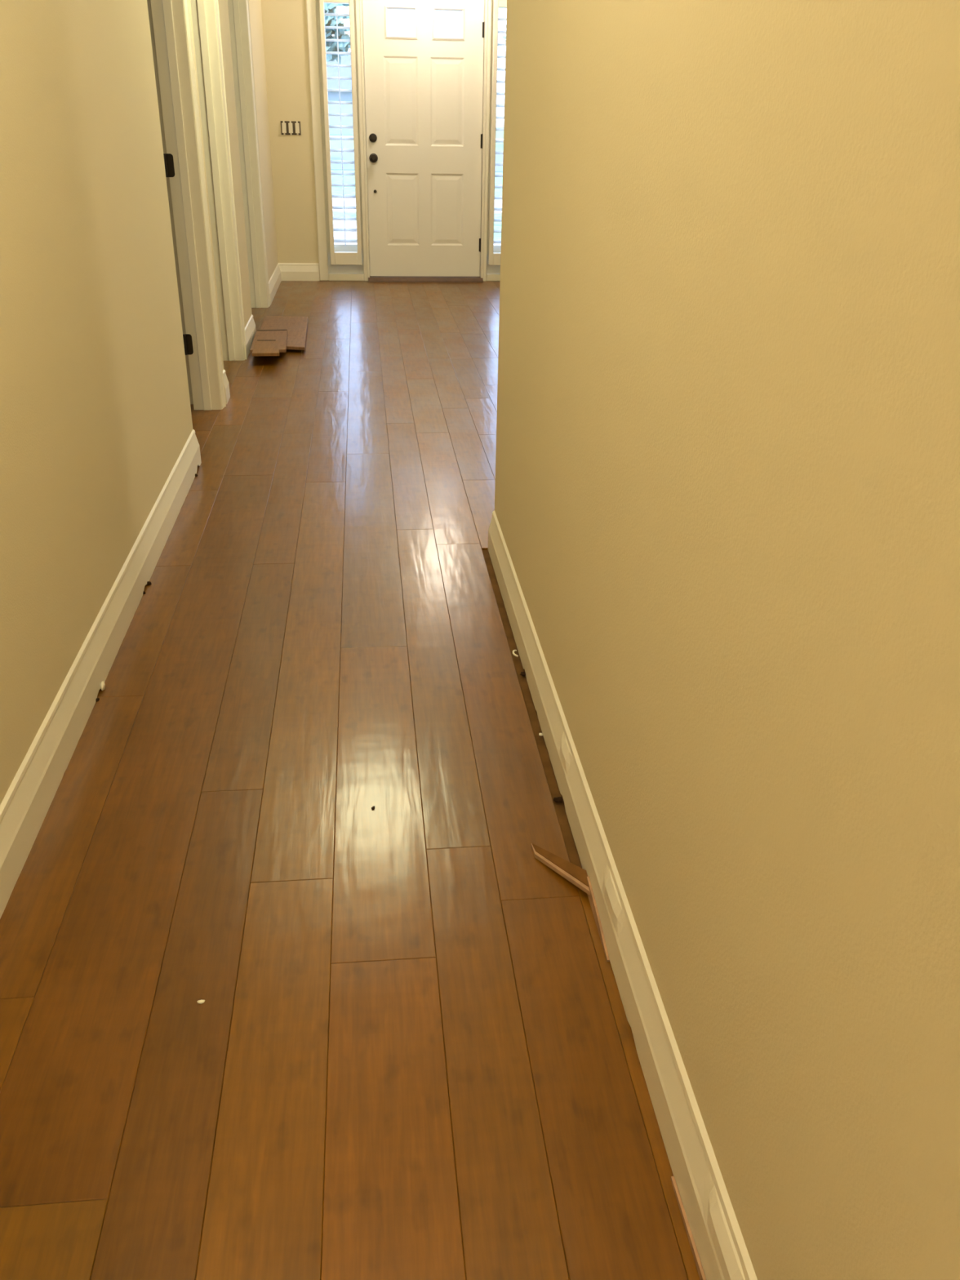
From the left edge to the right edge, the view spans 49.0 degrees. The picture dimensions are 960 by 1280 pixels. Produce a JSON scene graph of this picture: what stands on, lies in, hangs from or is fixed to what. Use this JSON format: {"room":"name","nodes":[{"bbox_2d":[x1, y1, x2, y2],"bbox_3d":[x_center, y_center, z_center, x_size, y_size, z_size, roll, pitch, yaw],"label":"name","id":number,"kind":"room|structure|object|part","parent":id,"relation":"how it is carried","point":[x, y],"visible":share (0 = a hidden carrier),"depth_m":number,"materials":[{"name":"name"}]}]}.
{"room":"home hallway","nodes":[
{"label":"home hallway","id":0,"kind":"room"},
{"bbox_2d":[0,0,278,804],"bbox_3d":[-1.040,-1.416,2.655,0.115,2.600,12.200,-2,27,-6],"label":"wall","id":1,"kind":"structure","parent":0,"point":[95,415],"depth_m":2.47,"materials":[{"name":"beige paint"}]},
{"bbox_2d":[0,429,201,918],"bbox_3d":[-0.735,0.811,0.983,0.018,0.134,6.970,-2,27,-6],"label":"baseboard","id":2,"kind":"structure","parent":1,"relation":"attached to","point":[24,806],"depth_m":2.34,"materials":[{"name":"beige paint"}]},
{"bbox_2d":[150,0,226,410],"bbox_3d":[-1.189,-1.819,3.997,0.151,2.110,0.935,-2,27,-6],"label":"trim","id":3,"kind":"structure","parent":1,"relation":"attached to","point":[184,157],"depth_m":4.42,"materials":[{"name":"beige paint"}]},
{"bbox_3d":[-1.167,-2.011,4.390,0.018,2.100,0.057,-2,27,-6],"label":"casing","id":4,"kind":"part","parent":3,"relation":"part of","materials":[{"name":"beige paint"}]},
{"bbox_2d":[190,0,245,360],"bbox_3d":[-1.292,-2.295,4.939,0.138,2.110,0.935,-2,27,-6],"label":"trim","id":5,"kind":"structure","parent":1,"relation":"attached to","point":[205,13],"depth_m":5.35,"materials":[{"name":"beige paint"}]},
{"bbox_3d":[-1.277,-2.486,5.332,0.018,2.100,0.057,-2,27,-6],"label":"casing","id":6,"kind":"part","parent":5,"relation":"part of","materials":[{"name":"beige paint"}]},
{"bbox_2d":[222,368,230,404],"bbox_3d":[-1.197,-1.192,4.949,0.018,0.134,0.135,-2,27,-6],"label":"baseboard","id":7,"kind":"structure","parent":1,"relation":"attached to","point":[226,384],"depth_m":4.94,"materials":[{"name":"beige paint"}]},
{"bbox_2d":[227,0,270,307],"bbox_3d":[-1.458,-3.016,6.366,0.138,2.110,1.170,-2,27,-6],"label":"trim","id":8,"kind":"structure","parent":1,"relation":"attached to","point":[238,10],"depth_m":6.85,"materials":[{"name":"beige paint"}]},
{"bbox_3d":[-1.456,-3.260,6.863,0.018,2.100,0.057,-2,27,-6],"label":"casing","id":9,"kind":"part","parent":8,"relation":"part of","materials":[{"name":"beige paint"}]},
{"bbox_2d":[244,314,256,359],"bbox_3d":[-1.326,-1.748,6.050,0.018,0.134,0.635,-2,27,-6],"label":"baseboard","id":10,"kind":"structure","parent":1,"relation":"attached to","point":[250,329],"depth_m":6.01,"materials":[{"name":"beige paint"}]},
{"bbox_2d":[268,263,281,305],"bbox_3d":[-1.541,-2.680,7.894,0.018,0.134,1.200,-2,27,-6],"label":"baseboard","id":11,"kind":"structure","parent":1,"relation":"attached to","point":[275,280],"depth_m":7.84,"materials":[{"name":"beige paint"}]},
{"bbox_2d":[146,0,193,404],"bbox_3d":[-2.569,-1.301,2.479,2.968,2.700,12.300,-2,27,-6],"label":"door frame","id":12,"kind":"structure","parent":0,"point":[148,2],"depth_m":4.50,"materials":[{"name":"beige paint"}]},
{"bbox_2d":[261,0,319,280],"bbox_3d":[-0.442,-4.064,8.112,8.400,2.750,0.200,-2,27,-6],"label":"wall","id":13,"kind":"structure","parent":0,"point":[284,22],"depth_m":7.97,"materials":[{"name":"beige paint"}]},
{"bbox_2d":[280,120,301,135],"bbox_3d":[-1.433,-3.877,7.969,0.148,0.098,0.016,-2,27,-6],"label":"light switch","id":14,"kind":"object","parent":13,"relation":"attached to","point":[287,127],"visible":1,"depth_m":7.97,"materials":[{"name":"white plastic"}]},
{"bbox_2d":[278,262,319,280],"bbox_3d":[-1.452,-2.949,8.434,0.320,0.134,0.018,-2,27,-6],"label":"baseboard","id":15,"kind":"structure","parent":13,"relation":"attached to","point":[289,271],"depth_m":8.43,"materials":[{"name":"beige paint"}]},
{"bbox_2d":[306,0,367,280],"bbox_3d":[-1.087,-3.886,8.056,0.385,2.160,0.204,-2,27,-6],"label":"window","id":16,"kind":"structure","parent":13,"relation":"in","point":[344,261],"depth_m":8.04,"materials":[{"name":"beige paint"}]},
{"bbox_3d":[-1.244,-3.892,8.060,0.073,2.160,0.160,-2,27,-6],"label":"casing","id":17,"kind":"part","parent":16,"relation":"part of","materials":[{"name":"beige paint"}]},
{"bbox_3d":[-1.054,-3.859,8.005,0.248,1.902,0.072,-2,27,-6],"label":"shutter frame","id":18,"kind":"part","parent":16,"relation":"part of","materials":[{"name":"beige paint"}]},
{"bbox_3d":[-1.051,-3.848,7.970,0.008,1.630,0.008,-2,27,-6],"label":"tilt rod","id":19,"kind":"part","parent":16,"relation":"part of","materials":[{"name":"white paint"}]},
{"bbox_3d":[-1.085,-2.958,8.553,0.284,0.055,0.156,-2,27,-6],"label":"rail","id":20,"kind":"part","parent":16,"relation":"part of","materials":[{"name":"beige paint"}]},
{"bbox_2d":[359,0,488,282],"bbox_3d":[-0.422,-3.869,8.125,0.950,2.090,0.195,-2,27,-6],"label":"door","id":21,"kind":"structure","parent":13,"relation":"in","point":[424,94],"depth_m":8.14,"materials":[{"name":"white paint"}]},
{"bbox_3d":[-0.822,-3.720,8.125,0.066,0.066,0.066,-2,27,-6],"label":"knob","id":22,"kind":"part","parent":21,"relation":"part of","materials":[{"name":"brown metal"}]},
{"bbox_2d":[483,0,506,281],"bbox_3d":[0.229,-3.928,8.189,0.385,2.160,0.204,-2,27,-6],"label":"window","id":23,"kind":"structure","parent":13,"relation":"in","point":[491,251],"depth_m":8.15,"materials":[{"name":"beige paint"}]},
{"bbox_3d":[0.186,-2.998,8.681,0.284,0.055,0.156,-2,27,-6],"label":"rail","id":24,"kind":"part","parent":23,"relation":"part of","materials":[{"name":"beige paint"}]},
{"bbox_3d":[0.202,-3.943,8.223,0.284,2.045,0.125,-2,27,-6],"label":"sash","id":25,"kind":"part","parent":23,"relation":"part of","materials":[{"name":"beige paint"}]},
{"bbox_2d":[0,280,699,1279],"bbox_3d":[0.153,-0.204,3.407,8.400,0.199,12.400,-2,27,-6],"label":"floor","id":26,"kind":"structure","parent":0,"point":[211,832],"depth_m":1.82,"materials":[{"name":"brown wood"}]},
{"bbox_2d":[100,680,105,690],"bbox_3d":[-0.897,0.108,2.499,0.012,0.022,0.024,-2,27,-6],"label":"lump","id":27,"kind":"object","parent":26,"relation":"on","point":[102,684],"visible":1,"depth_m":2.49,"materials":[{"name":"beige"}]},
{"bbox_2d":[197,1000,204,1004],"bbox_3d":[-0.433,0.561,1.635,0.012,0.004,0.008,-17,32,-32],"label":"chip","id":28,"kind":"object","parent":26,"relation":"on","point":[200,1002],"visible":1,"depth_m":1.63,"materials":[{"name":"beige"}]},
{"bbox_2d":[259,315,307,350],"bbox_3d":[-1.192,-1.873,6.394,0.298,0.017,1.020,-2,27,-6],"label":"plank offcut","id":29,"kind":"object","parent":26,"relation":"on","point":[296,326],"visible":0.64,"depth_m":6.48,"materials":[{"name":"brown wood"}]},
{"bbox_2d":[249,328,287,353],"bbox_3d":[-1.203,-1.720,6.047,0.206,0.018,0.600,-2,27,-6],"label":"plank offcut","id":30,"kind":"object","parent":29,"relation":"on","point":[281,335],"visible":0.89,"depth_m":6.11,"materials":[{"name":"brown wood"}]},
{"bbox_2d":[252,339,279,355],"bbox_3d":[-1.170,-1.606,5.782,0.144,0.018,0.355,-3,27,-8],"label":"plank offcut","id":31,"kind":"object","parent":30,"relation":"on","point":[261,347],"visible":1,"depth_m":5.73,"materials":[{"name":"brown wood"}]},
{"bbox_2d":[512,649,518,657],"bbox_3d":[0.089,0.033,2.685,0.013,0.005,0.036,-2,27,-6],"label":"caulk curl","id":32,"kind":"object","parent":26,"relation":"on","point":[513,651],"visible":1,"depth_m":2.68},
{"bbox_2d":[520,671,525,676],"bbox_3d":[0.108,0.082,2.606,0.017,0.010,0.019,13,29,22],"label":"crumb","id":33,"kind":"object","parent":26,"relation":"on","point":[522,673],"visible":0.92,"depth_m":2.60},
{"bbox_2d":[553,796,562,802],"bbox_3d":[0.158,0.322,2.130,0.017,0.011,0.015,-2,27,-6],"label":"crumb","id":34,"kind":"object","parent":26,"relation":"on","point":[558,799],"visible":1,"depth_m":2.12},
{"bbox_2d":[531,843,590,895],"bbox_3d":[0.160,0.418,1.918,0.033,0.024,0.205,-18,32,-33],"label":"wood splinter","id":35,"kind":"object","parent":26,"relation":"on","point":[575,874],"visible":0.89,"depth_m":1.91,"materials":[{"name":"brown wood"}]},
{"bbox_2d":[586,876,609,961],"bbox_3d":[0.202,0.475,1.801,0.004,0.030,0.180,-2,27,-6],"label":"wood shim","id":36,"kind":"object","parent":26,"relation":"on","point":[591,898],"visible":0.91,"depth_m":1.80,"materials":[{"name":"brown wood"}]},
{"bbox_2d":[671,1176,706,1279],"bbox_3d":[0.268,0.772,1.232,0.004,0.013,0.320,-2,27,-6],"label":"wood shim","id":37,"kind":"object","parent":26,"relation":"on","point":[696,1258],"visible":1,"depth_m":1.30,"materials":[{"name":"brown wood"}]},
{"bbox_2d":[494,0,959,1279],"bbox_3d":[0.440,-0.083,0.060,0.120,2.600,6.090,-2,27,-6],"label":"wall","id":38,"kind":"structure","parent":0,"point":[726,486],"depth_m":1.04,"materials":[{"name":"beige paint"}]},
{"bbox_2d":[488,510,757,1279],"bbox_3d":[0.345,0.997,0.650,0.018,0.131,5.990,-2,27,-6],"label":"baseboard","id":39,"kind":"structure","parent":38,"relation":"attached to","point":[721,1246],"depth_m":1.56,"materials":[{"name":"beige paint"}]},
{"label":"outside","id":40,"kind":"structure","parent":0,"visible":0},
{"bbox_2d":[329,136,503,139],"bbox_3d":[-6.546,-26.982,56.570,120.000,0.020,6.000,-2,27,-6],"label":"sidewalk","id":41,"kind":"structure","parent":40,"point":[330,136],"depth_m":58.46,"materials":[{"name":"concrete"}]},
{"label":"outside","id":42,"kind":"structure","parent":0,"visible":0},
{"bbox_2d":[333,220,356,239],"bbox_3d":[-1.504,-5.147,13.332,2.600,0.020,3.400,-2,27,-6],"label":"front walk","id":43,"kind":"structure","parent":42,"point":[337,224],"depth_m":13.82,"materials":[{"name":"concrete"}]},
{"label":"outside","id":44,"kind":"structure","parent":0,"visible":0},
{"bbox_2d":[329,126,503,239],"bbox_3d":[-6.716,-27.416,58.116,120.000,0.600,110.830,-2,27,-6],"label":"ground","id":45,"kind":"structure","parent":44,"point":[335,179],"depth_m":23.31,"materials":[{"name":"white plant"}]},
{"bbox_2d":[324,3,350,64],"bbox_3d":[-5.055,-16.166,29.550,3.598,5.027,3.484,-2,27,-6],"label":"tree","id":46,"kind":"object","parent":45,"relation":"on","point":[330,20],"visible":0.15,"depth_m":28.66,"materials":[{"name":"green plant"}]},
{"bbox_2d":[326,53,353,134],"bbox_3d":[-15.312,-34.611,66.337,16.800,4.580,9.000,-2,27,-6],"label":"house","id":47,"kind":"structure","parent":45,"relation":"on","point":[345,60],"depth_m":64.02,"materials":[{"name":"white"}]},
{"bbox_2d":[333,242,501,244],"bbox_3d":[-0.406,-3.595,10.397,6.500,0.320,3.430,-2,27,-6],"label":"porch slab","id":48,"kind":"object","parent":45,"relation":"on","point":[334,242],"depth_m":11.44,"materials":[{"name":"concrete"}]},
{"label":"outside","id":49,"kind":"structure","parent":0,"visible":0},
{"bbox_2d":[330,148,502,172],"bbox_3d":[-3.958,-15.771,34.375,120.000,0.015,16.000,-2,27,-6],"label":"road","id":50,"kind":"structure","parent":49,"point":[335,156],"depth_m":32.73,"materials":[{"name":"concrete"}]},
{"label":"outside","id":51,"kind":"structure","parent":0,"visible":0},
{"bbox_2d":[332,197,502,213],"bbox_3d":[-1.986,-7.234,17.459,120.000,0.025,2.700,-2,27,-6],"label":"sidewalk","id":52,"kind":"structure","parent":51,"point":[335,201],"depth_m":17.43,"materials":[{"name":"concrete"}]}
]}

